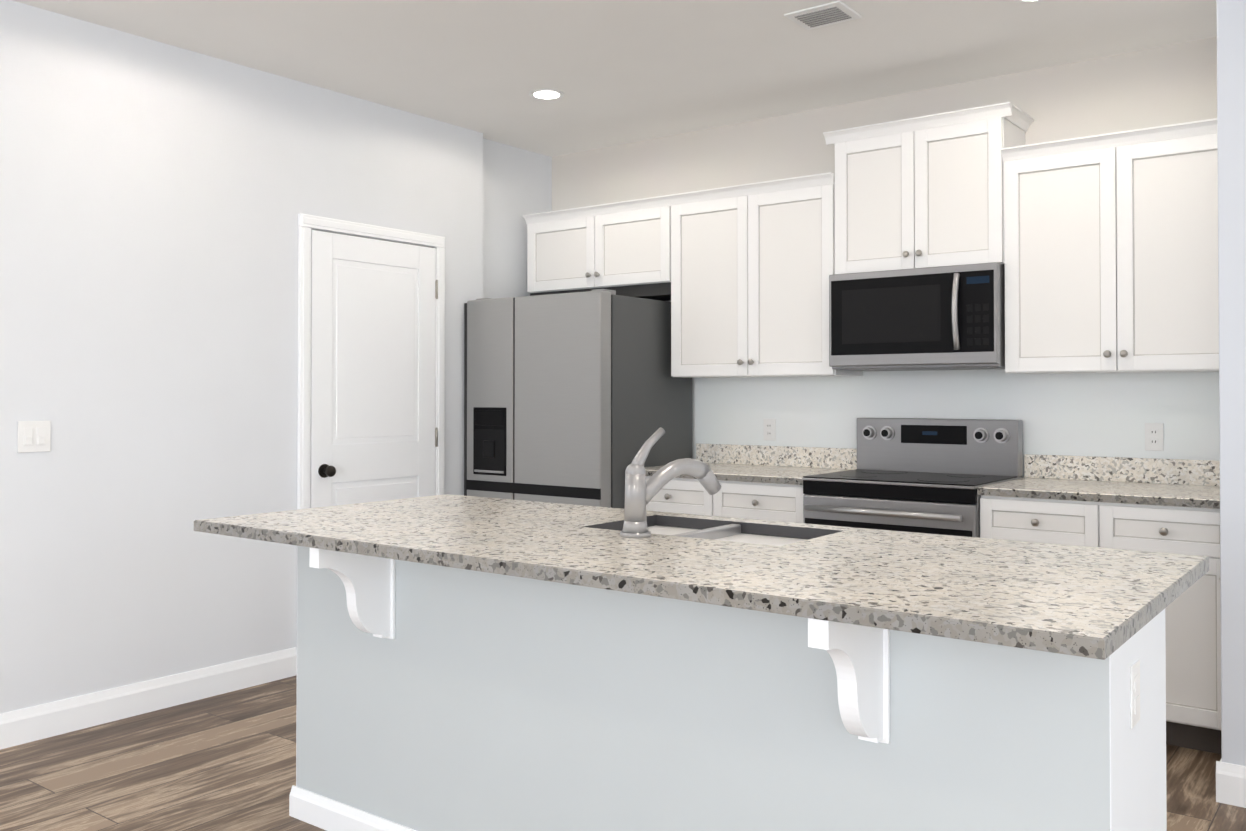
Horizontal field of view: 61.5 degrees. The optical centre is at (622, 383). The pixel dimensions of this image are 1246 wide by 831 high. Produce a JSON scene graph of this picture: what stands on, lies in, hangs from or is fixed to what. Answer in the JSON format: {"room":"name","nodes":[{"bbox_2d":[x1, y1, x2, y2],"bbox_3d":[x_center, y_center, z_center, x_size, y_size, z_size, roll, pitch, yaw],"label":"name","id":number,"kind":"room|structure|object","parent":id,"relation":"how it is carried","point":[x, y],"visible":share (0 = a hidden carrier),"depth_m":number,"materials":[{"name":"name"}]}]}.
{"room":"kitchen","nodes":[
{"label":"kitchen","id":0,"kind":"room"},
{"bbox_2d":[0,0,551,713],"bbox_3d":[-3.361,-0.056,2.545,0.250,2.726,9.600,-1,-1,37],"label":"wall","id":1,"kind":"structure","parent":0,"point":[156,198],"depth_m":4.31,"materials":[{"name":"paint"}]},
{"bbox_2d":[17,421,50,452],"bbox_3d":[-2.182,0.198,3.882,0.013,0.116,0.116,-1,-1,37],"label":"switch plate","id":2,"kind":"object","parent":1,"relation":"attached to","point":[34,436],"visible":1,"depth_m":3.88,"materials":[{"name":"white plastic"}]},
{"bbox_2d":[0,647,296,749],"bbox_3d":[-3.260,1.245,2.513,0.094,0.125,9.495,-1,-1,37],"label":"baseboard","id":3,"kind":"structure","parent":1,"relation":"attached to","point":[36,723],"depth_m":4.19,"materials":[{"name":"white wood"}]},
{"bbox_2d":[297,214,444,509],"bbox_3d":[-1.188,0.281,5.132,0.092,2.113,0.897,-1,-1,37],"label":"door","id":4,"kind":"structure","parent":1,"relation":"in","point":[371,371],"depth_m":5.11,"materials":[{"name":"white wood"}]},
{"bbox_2d":[12,0,1216,156],"bbox_3d":[0.130,-1.488,0.050,8.850,0.080,9.800,-1,-1,37],"label":"ceiling","id":5,"kind":"structure","parent":0,"point":[618,72],"depth_m":4.37,"materials":[{"name":"paint"}]},
{"bbox_2d":[529,89,563,99],"bbox_3d":[-0.367,-1.385,5.024,0.170,0.006,0.170,-1,-1,37],"label":"recessed light","id":6,"kind":"object","parent":5,"relation":"in","point":[547,94],"visible":0.96,"depth_m":5.01,"materials":[{"name":"white plastic"}]},
{"bbox_2d":[784,1,861,29],"bbox_3d":[0.760,-1.394,3.978,0.230,0.012,0.200,-1,-1,37],"label":"ceiling vent","id":7,"kind":"object","parent":5,"relation":"in","point":[823,15],"visible":0.96,"depth_m":3.96,"materials":[{"name":"white plastic"}]},
{"bbox_2d":[1014,0,1043,1],"bbox_3d":[1.484,-1.400,3.758,0.170,0.006,0.170,-1,-1,37],"label":"recessed light","id":8,"kind":"object","parent":5,"relation":"in","point":[1028,0],"visible":1,"depth_m":3.82,"materials":[{"name":"white plastic"}]},
{"bbox_2d":[0,675,1245,830],"bbox_3d":[0.130,1.318,0.017,8.850,0.080,9.800,-1,-1,37],"label":"floor","id":9,"kind":"structure","parent":0,"point":[224,762],"depth_m":3.52,"materials":[{"name":"brown wood"}]},
{"bbox_2d":[464,289,691,508],"bbox_3d":[-0.249,0.445,5.649,0.961,1.797,0.827,-1,-1,37],"label":"refrigerator","id":10,"kind":"object","parent":9,"relation":"on","point":[578,398],"visible":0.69,"depth_m":5.29,"materials":[{"name":"grey metal"}]},
{"bbox_2d":[226,519,1166,830],"bbox_3d":[0.077,0.868,2.699,2.328,0.882,1.008,-1,-1,37],"label":"kitchen island","id":11,"kind":"object","parent":9,"relation":"on","point":[474,663],"depth_m":2.36,"materials":[{"name":"paint"}]},
{"bbox_2d":[194,495,1208,662],"bbox_3d":[0.036,0.426,2.708,2.470,0.061,1.005,-1,-1,37],"label":"island countertop","id":12,"kind":"structure","parent":11,"relation":"on","point":[1072,601],"depth_m":2.26,"materials":[{"name":"beige stone"}]},
{"bbox_2d":[614,427,720,538],"bbox_3d":[0.126,0.256,2.770,0.150,0.280,0.298,-1,-1,37],"label":"faucet","id":13,"kind":"object","parent":12,"relation":"on","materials":[{"name":"silver metal"}]},
{"bbox_2d":[646,476,804,522],"bbox_3d":[0.599,0.897,5.142,0.965,0.882,0.661,-1,-1,37],"label":"base cabinet","id":14,"kind":"object","parent":9,"relation":"on","point":[762,501],"visible":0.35,"depth_m":4.84,"materials":[{"name":"white wood"}]},
{"bbox_2d":[644,443,856,484],"bbox_3d":[0.602,0.389,5.154,0.969,0.134,0.647,-1,-1,37],"label":"countertop","id":15,"kind":"structure","parent":14,"relation":"on","point":[792,465],"depth_m":5.27,"materials":[{"name":"stone"}]},
{"bbox_2d":[802,418,1022,537],"bbox_3d":[1.261,0.746,4.585,0.760,1.170,0.698,-1,-1,37],"label":"range","id":16,"kind":"object","parent":9,"relation":"on","point":[925,475],"visible":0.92,"depth_m":4.58,"materials":[{"name":"silver metal"}]},
{"bbox_2d":[980,495,1221,753],"bbox_3d":[1.948,0.885,4.123,0.888,0.882,0.661,-1,-1,37],"label":"base cabinet","id":17,"kind":"object","parent":9,"relation":"on","point":[1193,658],"visible":0.35,"depth_m":3.75,"materials":[{"name":"white wood"}]},
{"bbox_2d":[978,454,1219,508],"bbox_3d":[1.952,0.377,4.134,0.888,0.134,0.647,-1,-1,37],"label":"countertop","id":18,"kind":"structure","parent":17,"relation":"on","point":[1170,482],"depth_m":4.25,"materials":[{"name":"stone"}]},
{"bbox_2d":[552,37,1219,477],"bbox_3d":[3.023,-0.040,3.863,8.850,2.726,0.200,-1,-1,37],"label":"wall","id":19,"kind":"structure","parent":0,"point":[1094,415],"depth_m":4.85,"materials":[{"name":"paint"}]},
{"bbox_2d":[524,210,622,295],"bbox_3d":[-0.234,-0.724,6.000,0.560,0.406,0.325,-1,-1,37],"label":"upper cabinet","id":20,"kind":"object","parent":19,"relation":"attached to","point":[565,251],"depth_m":5.87,"materials":[{"name":"white wood"}]},
{"bbox_2d":[603,202,670,293],"bbox_3d":[0.119,-0.727,5.734,0.560,0.406,0.325,-1,-1,37],"label":"upper cabinet","id":21,"kind":"object","parent":19,"relation":"attached to","point":[636,239],"depth_m":5.57,"materials":[{"name":"white wood"}]},
{"bbox_2d":[667,178,862,377],"bbox_3d":[0.712,-0.484,5.283,0.922,0.902,0.325,-1,-1,37],"label":"upper cabinet","id":22,"kind":"object","parent":19,"relation":"attached to","point":[748,292],"depth_m":5.14,"materials":[{"name":"white wood"}]},
{"bbox_2d":[764,419,775,440],"bbox_3d":[0.760,0.241,5.435,0.070,0.114,0.010,-1,-1,37],"label":"electrical outlet","id":23,"kind":"object","parent":19,"relation":"attached to","point":[769,429],"visible":1,"depth_m":5.43,"materials":[{"name":"white plastic"}]},
{"bbox_2d":[827,102,1030,277],"bbox_3d":[1.380,-0.836,4.762,0.774,0.669,0.358,-1,-1,37],"label":"upper cabinet","id":24,"kind":"object","parent":19,"relation":"attached to","point":[922,191],"depth_m":4.63,"materials":[{"name":"white wood"}]},
{"bbox_2d":[829,262,1004,370],"bbox_3d":[1.353,-0.281,4.720,0.764,0.439,0.448,-1,-1,37],"label":"microwave","id":25,"kind":"object","parent":24,"relation":"attached to","point":[952,317],"visible":0.98,"depth_m":4.56,"materials":[{"name":"silver metal"}]},
{"bbox_2d":[1003,118,1218,373],"bbox_3d":[2.041,-0.515,4.259,0.878,0.941,0.358,-1,-1,37],"label":"upper cabinet","id":26,"kind":"object","parent":19,"relation":"attached to","point":[1103,248],"depth_m":4.15,"materials":[{"name":"white wood"}]},
{"bbox_2d":[1145,423,1163,450],"bbox_3d":[2.205,0.224,4.345,0.070,0.114,0.010,-1,-1,37],"label":"electrical outlet","id":27,"kind":"object","parent":19,"relation":"attached to","point":[1154,436],"visible":1,"depth_m":4.34,"materials":[{"name":"white plastic"}]},
{"bbox_2d":[1216,0,1245,765],"bbox_3d":[2.247,-0.042,3.679,0.135,2.726,1.030,-1,-1,37],"label":"wall","id":28,"kind":"structure","parent":0,"point":[1231,82],"depth_m":3.29,"materials":[{"name":"paint"}]},
{"bbox_2d":[1216,758,1245,807],"bbox_3d":[2.242,1.258,3.656,0.163,0.125,1.039,-1,-1,37],"label":"baseboard","id":29,"kind":"structure","parent":28,"relation":"attached to","point":[1230,784],"depth_m":3.27,"materials":[{"name":"white wood"}]}
]}

